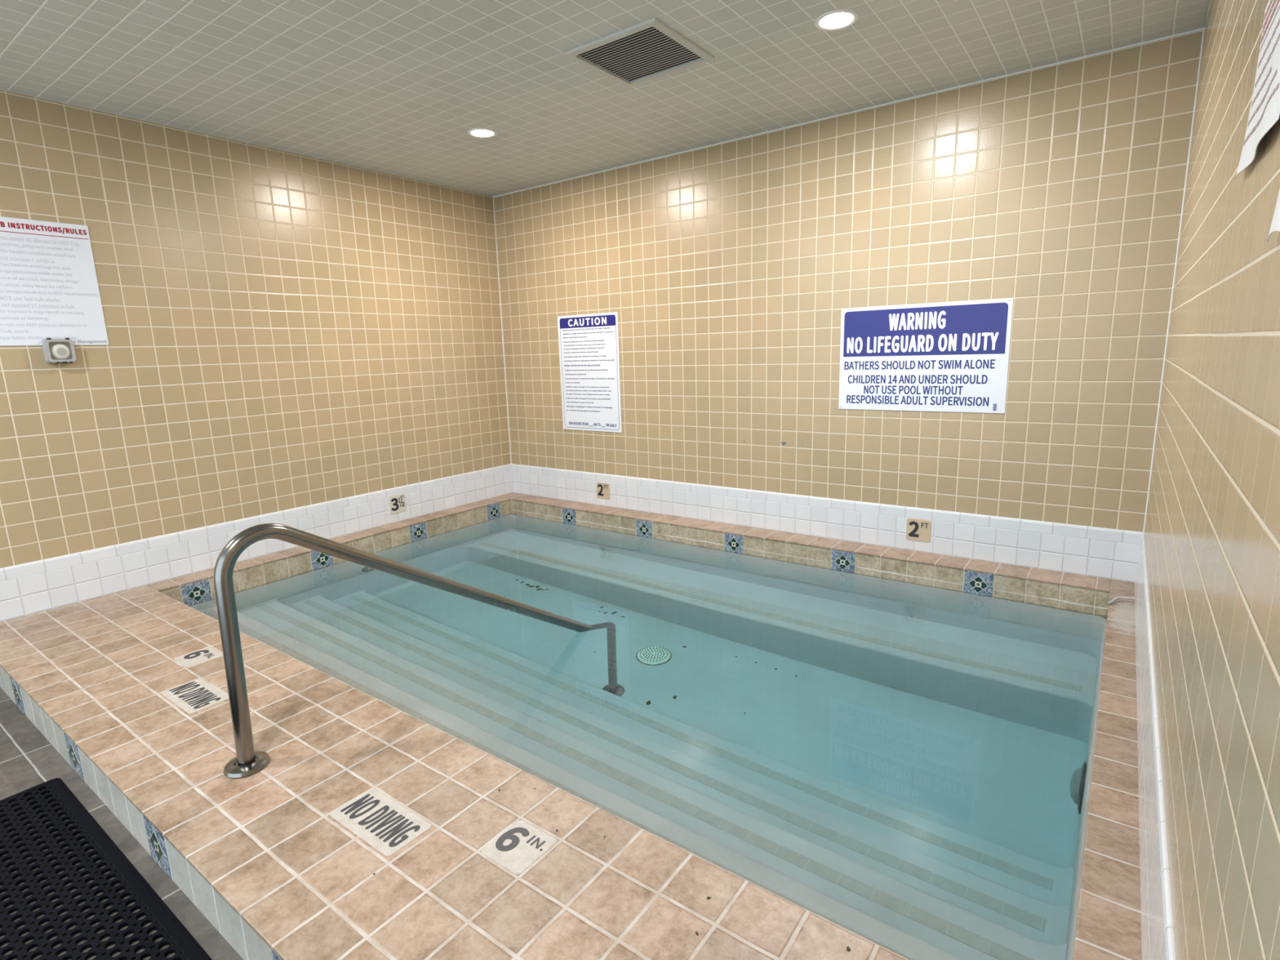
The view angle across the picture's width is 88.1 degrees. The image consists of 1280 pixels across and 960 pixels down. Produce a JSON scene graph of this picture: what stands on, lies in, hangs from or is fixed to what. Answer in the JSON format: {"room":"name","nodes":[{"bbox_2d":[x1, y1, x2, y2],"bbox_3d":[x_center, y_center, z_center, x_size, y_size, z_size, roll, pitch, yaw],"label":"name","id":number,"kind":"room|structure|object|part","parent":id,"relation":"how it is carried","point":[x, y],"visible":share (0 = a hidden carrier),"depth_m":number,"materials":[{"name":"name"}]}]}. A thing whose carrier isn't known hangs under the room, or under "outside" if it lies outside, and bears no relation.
{"room":"indoor hot tub room","nodes":[
{"label":"indoor hot tub room","id":0,"kind":"room"},
{"bbox_2d":[0,687,243,959],"bbox_3d":[-2.238,1.379,0.833,4.868,0.100,2.815,6,14,36],"label":"floor","id":1,"kind":"structure","parent":0,"point":[28,760],"depth_m":2.02,"materials":[{"name":"tile"}]},
{"bbox_2d":[0,777,212,959],"bbox_3d":[-1.678,1.178,1.482,1.544,0.013,0.939,6,14,36],"label":"rubber mat","id":2,"kind":"object","parent":1,"relation":"on","point":[179,934],"visible":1,"depth_m":1.78,"materials":[{"name":"black rubber"}]},
{"bbox_2d":[0,89,511,568],"bbox_3d":[-3.125,-0.076,3.451,0.120,3.818,6.400,6,14,36],"label":"wall","id":3,"kind":"structure","parent":0,"point":[286,331],"depth_m":4.07,"materials":[{"name":"beige tile"}]},
{"bbox_2d":[0,216,108,346],"bbox_3d":[-3.021,-0.993,3.346,0.004,0.612,0.457,6,14,36],"label":"sign","id":4,"kind":"object","parent":3,"relation":"attached to","point":[49,288],"visible":1,"depth_m":3.36,"materials":[{"name":"white plastic"}]},
{"bbox_2d":[41,337,75,363],"bbox_3d":[-2.986,-0.665,3.405,0.050,0.128,0.118,6,14,36],"label":"control box","id":5,"kind":"object","parent":3,"relation":"attached to","point":[55,350],"visible":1,"depth_m":3.39,"materials":[{"name":"grey plastic"}]},
{"bbox_3d":[-2.980,-0.661,3.407,0.026,0.081,0.081,6,14,36],"label":"knob","id":6,"kind":"part","parent":5,"relation":"part of","materials":[{"name":"white plastic"}]},
{"bbox_3d":[-2.969,-0.660,3.399,0.005,0.042,0.042,6,14,36],"label":"knob","id":7,"kind":"part","parent":5,"relation":"part of","materials":[{"name":"grey plastic"}]},
{"bbox_2d":[0,463,513,622],"bbox_3d":[-2.229,0.293,4.633,0.010,0.268,3.605,6,14,36],"label":"trim","id":8,"kind":"structure","parent":3,"relation":"attached to","point":[27,588],"depth_m":4.01,"materials":[{"name":"white tile"}]},
{"bbox_2d":[389,493,406,514],"bbox_3d":[-1.869,0.183,5.108,0.007,0.140,0.140,6,14,36],"label":"tile","id":9,"kind":"structure","parent":3,"relation":"attached to","point":[397,502],"depth_m":5.10,"materials":[{"name":"beige tile"}]},
{"bbox_2d":[493,199,511,459],"bbox_3d":[-1.208,-1.271,5.811,0.003,2.290,0.004,6,14,36],"label":"trim","id":10,"kind":"structure","parent":3,"relation":"attached to","point":[493,199],"depth_m":5.79,"materials":[{"name":"white"}]},
{"bbox_2d":[0,493,1142,959],"bbox_3d":[-0.347,1.156,3.413,4.625,1.070,3.604,6,14,36],"label":"pool","id":11,"kind":"object","parent":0,"point":[262,855],"visible":0.34,"depth_m":1.90,"materials":[{"name":"tile"}]},
{"bbox_2d":[9,675,26,715],"bbox_3d":[-2.582,0.892,2.745,0.146,0.140,0.003,6,14,36],"label":"decorative tile","id":12,"kind":"structure","parent":11,"relation":"attached to","point":[16,691],"depth_m":2.74,"materials":[{"name":"tile"}]},
{"bbox_2d":[63,732,84,781],"bbox_3d":[-1.969,0.960,2.301,0.146,0.140,0.003,6,14,36],"label":"decorative tile","id":13,"kind":"structure","parent":11,"relation":"attached to","point":[73,751],"depth_m":2.29,"materials":[{"name":"blue tile"}]},
{"bbox_2d":[142,814,171,879],"bbox_3d":[-1.356,1.028,1.858,0.146,0.140,0.003,6,14,36],"label":"decorative tile","id":14,"kind":"structure","parent":11,"relation":"attached to","point":[156,840],"depth_m":1.85,"materials":[{"name":"blue tile"}]},
{"bbox_2d":[160,678,228,713],"bbox_3d":[-1.704,0.822,2.532,0.286,0.002,0.138,6,14,36],"label":"sign","id":15,"kind":"object","parent":11,"relation":"on","point":[192,696],"depth_m":2.52,"materials":[{"name":"white tile"}]},
{"bbox_2d":[181,578,212,605],"bbox_3d":[-2.605,0.669,3.891,0.003,0.140,0.146,6,14,36],"label":"decorative tile","id":16,"kind":"structure","parent":11,"relation":"attached to","point":[199,591],"depth_m":3.89,"materials":[{"name":"blue tile"}]},
{"bbox_2d":[173,647,222,666],"bbox_3d":[-1.909,0.764,2.862,0.143,0.002,0.143,6,14,36],"label":"depth marker","id":17,"kind":"object","parent":11,"relation":"on","point":[208,653],"depth_m":2.86,"materials":[{"name":"white tile"}]},
{"bbox_2d":[271,949,281,959],"bbox_3d":[-0.743,1.096,1.414,0.146,0.140,0.003,6,14,36],"label":"decorative tile","id":18,"kind":"structure","parent":11,"relation":"attached to","point":[275,957],"depth_m":1.44,"materials":[{"name":"blue tile"}]},
{"bbox_2d":[311,551,333,569],"bbox_3d":[-2.155,0.538,4.493,0.003,0.140,0.146,6,14,36],"label":"decorative tile","id":19,"kind":"structure","parent":11,"relation":"attached to","point":[319,560],"depth_m":4.48,"materials":[{"name":"tile"}]},
{"bbox_2d":[329,788,431,856],"bbox_3d":[-0.714,0.932,1.816,0.286,0.002,0.138,6,14,36],"label":"sign","id":20,"kind":"object","parent":11,"relation":"on","point":[380,821],"depth_m":1.81,"materials":[{"name":"grey ceramic"}]},
{"bbox_2d":[213,523,591,778],"bbox_3d":[-0.693,0.894,2.820,0.128,1.810,1.938,6,14,36],"label":"handrail","id":21,"kind":"object","parent":11,"relation":"attached to","point":[248,762],"visible":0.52,"depth_m":2.05,"materials":[{"name":"silver metal"}]},
{"bbox_2d":[408,522,426,542],"bbox_3d":[-1.705,0.407,5.094,0.003,0.140,0.146,6,14,36],"label":"decorative tile","id":22,"kind":"structure","parent":11,"relation":"attached to","point":[417,531],"depth_m":5.09,"materials":[{"name":"blue tile"}]},
{"bbox_2d":[486,502,501,519],"bbox_3d":[-1.255,0.276,5.696,0.003,0.140,0.146,6,14,36],"label":"decorative tile","id":23,"kind":"structure","parent":11,"relation":"attached to","point":[493,510],"depth_m":5.69,"materials":[{"name":"teal ceramic"}]},
{"bbox_2d":[481,820,556,874],"bbox_3d":[-0.310,0.941,1.704,0.143,0.002,0.143,6,14,36],"label":"depth marker","id":24,"kind":"object","parent":11,"relation":"on","point":[516,849],"depth_m":1.70,"materials":[{"name":"white tile"}]},
{"bbox_2d":[562,507,576,524],"bbox_3d":[-0.582,0.306,5.436,0.146,0.140,0.003,6,14,36],"label":"decorative tile","id":25,"kind":"structure","parent":11,"relation":"attached to","point":[568,515],"depth_m":5.43,"materials":[{"name":"blue ceramic"}]},
{"bbox_2d":[635,519,652,537],"bbox_3d":[0.031,0.374,4.993,0.146,0.140,0.003,6,14,36],"label":"decorative tile","id":26,"kind":"structure","parent":11,"relation":"attached to","point":[644,528],"depth_m":4.99,"materials":[{"name":"blue tile"}]},
{"bbox_2d":[188,513,1106,959],"bbox_3d":[-0.170,1.155,3.624,4.337,0.887,2.675,6,14,36],"label":"pool water","id":27,"kind":"object","parent":11,"relation":"in","point":[907,766],"visible":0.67,"depth_m":2.63,"materials":[{"name":"teal liquid"}]},
{"bbox_2d":[724,533,743,553],"bbox_3d":[0.644,0.442,4.549,0.146,0.140,0.003,6,14,36],"label":"decorative tile","id":28,"kind":"structure","parent":11,"relation":"attached to","point":[732,543],"depth_m":4.54,"materials":[{"name":"blue tile"}]},
{"bbox_2d":[831,549,854,573],"bbox_3d":[1.258,0.510,4.105,0.146,0.140,0.003,6,14,36],"label":"decorative tile","id":29,"kind":"structure","parent":11,"relation":"attached to","point":[840,560],"depth_m":4.10,"materials":[{"name":"blue tile"}]},
{"bbox_2d":[963,569,994,596],"bbox_3d":[1.871,0.578,3.661,0.146,0.140,0.003,6,14,36],"label":"decorative tile","id":30,"kind":"structure","parent":11,"relation":"attached to","point":[979,583],"depth_m":3.66,"materials":[{"name":"blue tile"}]},
{"bbox_2d":[1106,596,1135,604],"bbox_3d":[2.282,0.570,3.143,0.153,0.024,0.039,-3,11,-5],"label":"rod","id":31,"kind":"object","parent":11,"relation":"on","point":[1116,597],"visible":0.94,"depth_m":3.14,"materials":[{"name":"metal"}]},
{"bbox_2d":[0,0,1211,196],"bbox_3d":[-1.229,-1.698,1.756,4.868,0.100,6.520,6,14,36],"label":"ceiling","id":32,"kind":"structure","parent":0,"point":[396,87],"depth_m":3.07,"materials":[{"name":"grey tile"}]},
{"bbox_2d":[466,128,497,137],"bbox_3d":[-0.950,-2.087,3.985,0.176,0.006,0.176,6,14,36],"label":"recessed light","id":33,"kind":"object","parent":32,"relation":"in","point":[475,132],"visible":1,"depth_m":3.98,"materials":[{"name":"white glass"}]},
{"bbox_2d":[564,17,715,86],"bbox_3d":[0.002,-1.921,3.000,0.496,0.016,0.481,6,14,36],"label":"ceiling vent","id":34,"kind":"object","parent":32,"relation":"in","point":[650,49],"visible":1,"depth_m":2.98,"materials":[{"name":"grey metal"}]},
{"bbox_2d":[814,8,858,31],"bbox_3d":[0.811,-1.897,2.735,0.176,0.006,0.176,6,14,36],"label":"recessed light","id":35,"kind":"object","parent":32,"relation":"in","point":[837,20],"visible":1,"depth_m":2.73,"materials":[{"name":"white plastic"}]},
{"bbox_2d":[493,29,1203,615],"bbox_3d":[0.714,-0.424,4.636,4.868,3.818,0.120,6,14,36],"label":"wall","id":36,"kind":"structure","parent":0,"point":[729,270],"depth_m":3.88,"materials":[{"name":"beige tile"}]},
{"bbox_2d":[557,311,622,432],"bbox_3d":[-0.407,-0.853,5.302,0.620,0.922,0.004,6,14,36],"label":"caution sign","id":37,"kind":"object","parent":36,"relation":"attached to","point":[588,344],"visible":1,"depth_m":5.29,"materials":[{"name":"white plastic"}]},
{"bbox_2d":[564,364,599,366],"bbox_3d":[-0.466,-0.921,5.329,0.386,0.020,0.001,6,14,36],"label":"print","id":38,"kind":"object","parent":37,"relation":"on","point":[565,365],"depth_m":5.33,"materials":[{"name":"blue"}]},
{"bbox_2d":[563,340,605,353],"bbox_3d":[-0.444,-1.063,5.282,0.451,0.097,0.001,6,14,36],"label":"print","id":39,"kind":"object","parent":37,"relation":"on","point":[569,346],"depth_m":5.28,"materials":[{"name":"blue"}]},
{"bbox_2d":[564,368,608,375],"bbox_3d":[-0.434,-0.865,5.317,0.460,0.046,0.001,6,14,36],"label":"print","id":40,"kind":"object","parent":37,"relation":"on","point":[567,371],"depth_m":5.31,"materials":[{"name":"blue"}]},
{"bbox_2d":[565,397,610,403],"bbox_3d":[-0.424,-0.642,5.358,0.469,0.046,0.001,6,14,36],"label":"print","id":41,"kind":"object","parent":37,"relation":"on","point":[568,400],"depth_m":5.36,"materials":[{"name":"blue"}]},
{"bbox_2d":[565,386,610,395],"bbox_3d":[-0.419,-0.719,5.338,0.488,0.071,0.001,6,14,36],"label":"print","id":42,"kind":"object","parent":37,"relation":"on","point":[570,390],"depth_m":5.34,"materials":[{"name":"blue"}]},
{"bbox_2d":[562,327,613,338],"bbox_3d":[-0.414,-1.163,5.237,0.534,0.071,0.001,6,14,36],"label":"print","id":43,"kind":"object","parent":37,"relation":"on","point":[567,332],"depth_m":5.24,"materials":[{"name":"blue"}]},
{"bbox_2d":[566,405,611,412],"bbox_3d":[-0.414,-0.575,5.366,0.488,0.046,0.001,6,14,36],"label":"print","id":44,"kind":"object","parent":37,"relation":"attached to","point":[569,408],"depth_m":5.37,"materials":[{"name":"blue"}]},
{"bbox_2d":[564,377,613,383],"bbox_3d":[-0.410,-0.797,5.314,0.515,0.046,0.001,6,14,36],"label":"print","id":45,"kind":"object","parent":37,"relation":"on","point":[567,380],"depth_m":5.31,"materials":[{"name":"blue"}]},
{"bbox_2d":[564,355,615,361],"bbox_3d":[-0.408,-0.968,5.275,0.534,0.046,0.001,6,14,36],"label":"print","id":46,"kind":"object","parent":37,"relation":"on","point":[567,357],"depth_m":5.27,"materials":[{"name":"blue"}]},
{"bbox_2d":[596,482,609,499],"bbox_3d":[-0.301,0.087,5.419,0.138,0.133,0.007,6,14,36],"label":"tile","id":47,"kind":"structure","parent":36,"relation":"attached to","point":[602,489],"depth_m":5.42,"materials":[{"name":"beige tile"}]},
{"bbox_2d":[511,463,1142,582],"bbox_3d":[0.686,0.190,4.709,4.608,0.268,0.010,6,14,36],"label":"trim","id":48,"kind":"structure","parent":36,"relation":"attached to","point":[1110,553],"depth_m":4.17,"materials":[{"name":"white tile"}]},
{"bbox_2d":[493,27,1203,197],"bbox_3d":[0.616,-2.186,4.248,4.608,0.006,0.003,6,14,36],"label":"trim","id":49,"kind":"structure","parent":36,"relation":"attached to","point":[1198,29],"depth_m":3.64,"materials":[{"name":"white"}]},
{"bbox_2d":[906,518,931,542],"bbox_3d":[1.678,0.302,3.986,0.140,0.135,0.007,6,14,36],"label":"tile","id":50,"kind":"structure","parent":36,"relation":"attached to","point":[918,530],"depth_m":3.98,"materials":[{"name":"beige tile"}]},
{"bbox_2d":[838,297,1013,413],"bbox_3d":[1.610,-0.705,3.825,0.923,0.610,0.005,6,14,36],"label":"warning sign","id":51,"kind":"object","parent":36,"relation":"attached to","point":[952,357],"visible":1,"depth_m":3.80,"materials":[{"name":"white plastic"}]},
{"bbox_2d":[1142,27,1204,532],"bbox_3d":[2.507,-0.860,3.121,0.005,2.290,0.005,6,14,36],"label":"trim","id":52,"kind":"structure","parent":36,"relation":"attached to","point":[1203,28],"depth_m":3.10,"materials":[{"name":"white tile"}]},
{"bbox_2d":[1143,0,1279,959],"bbox_3d":[0.698,0.347,0.684,0.140,3.818,6.400,6,14,36],"label":"wall","id":53,"kind":"structure","parent":0,"point":[1211,532],"depth_m":1.09,"materials":[{"name":"beige tile"}]},
{"bbox_2d":[1134,532,1175,959],"bbox_3d":[1.486,0.705,1.944,0.014,0.268,3.605,6,14,35],"label":"trim","id":54,"kind":"structure","parent":53,"relation":"attached to","point":[1157,925],"depth_m":1.55,"materials":[{"name":"white tile"}]},
{"bbox_2d":[1235,0,1279,178],"bbox_3d":[0.990,-0.663,1.044,0.013,0.286,0.432,6,14,36],"label":"paper notice","id":55,"kind":"object","parent":53,"relation":"attached to","point":[1264,110],"visible":1,"depth_m":1.08,"materials":[{"name":"white paper"}]},
{"bbox_2d":[1243,82,1279,145],"bbox_3d":[0.999,-0.583,1.068,0.004,0.008,0.360,6,14,36],"label":"print","id":56,"kind":"object","parent":55,"relation":"attached to","point":[1252,131],"depth_m":1.07,"materials":[{"name":"red"}]},
{"bbox_2d":[1251,67,1271,106],"bbox_3d":[1.044,-0.658,1.113,0.001,0.008,0.210,6,14,35],"label":"print","id":57,"kind":"object","parent":55,"relation":"on","point":[1264,82],"depth_m":1.11,"materials":[{"name":"red"}]},
{"bbox_2d":[1247,70,1276,126],"bbox_3d":[1.014,-0.619,1.081,0.003,0.008,0.309,6,14,36],"label":"print","id":58,"kind":"object","parent":55,"relation":"on","point":[1259,106],"depth_m":1.08,"materials":[{"name":"red"}]},
{"bbox_2d":[1254,33,1279,87],"bbox_3d":[1.002,-0.678,1.051,0.001,0.008,0.350,6,14,36],"label":"print","id":59,"kind":"object","parent":55,"relation":"attached to","point":[1276,42],"depth_m":1.08,"materials":[{"name":"red"}]},
{"bbox_2d":[1257,17,1279,67],"bbox_3d":[1.031,-0.718,1.084,0.001,0.008,0.250,6,14,36],"label":"print","id":60,"kind":"object","parent":55,"relation":"attached to","point":[1275,29],"depth_m":1.09,"materials":[{"name":"red"}]},
{"bbox_2d":[1266,188,1279,241],"bbox_3d":[0.691,-0.415,0.663,0.013,0.317,0.440,6,14,36],"label":"paper notice","id":61,"kind":"object","parent":53,"relation":"attached to","point":[1275,225],"visible":1,"depth_m":0.82,"materials":[{"name":"white paper"}]}
]}

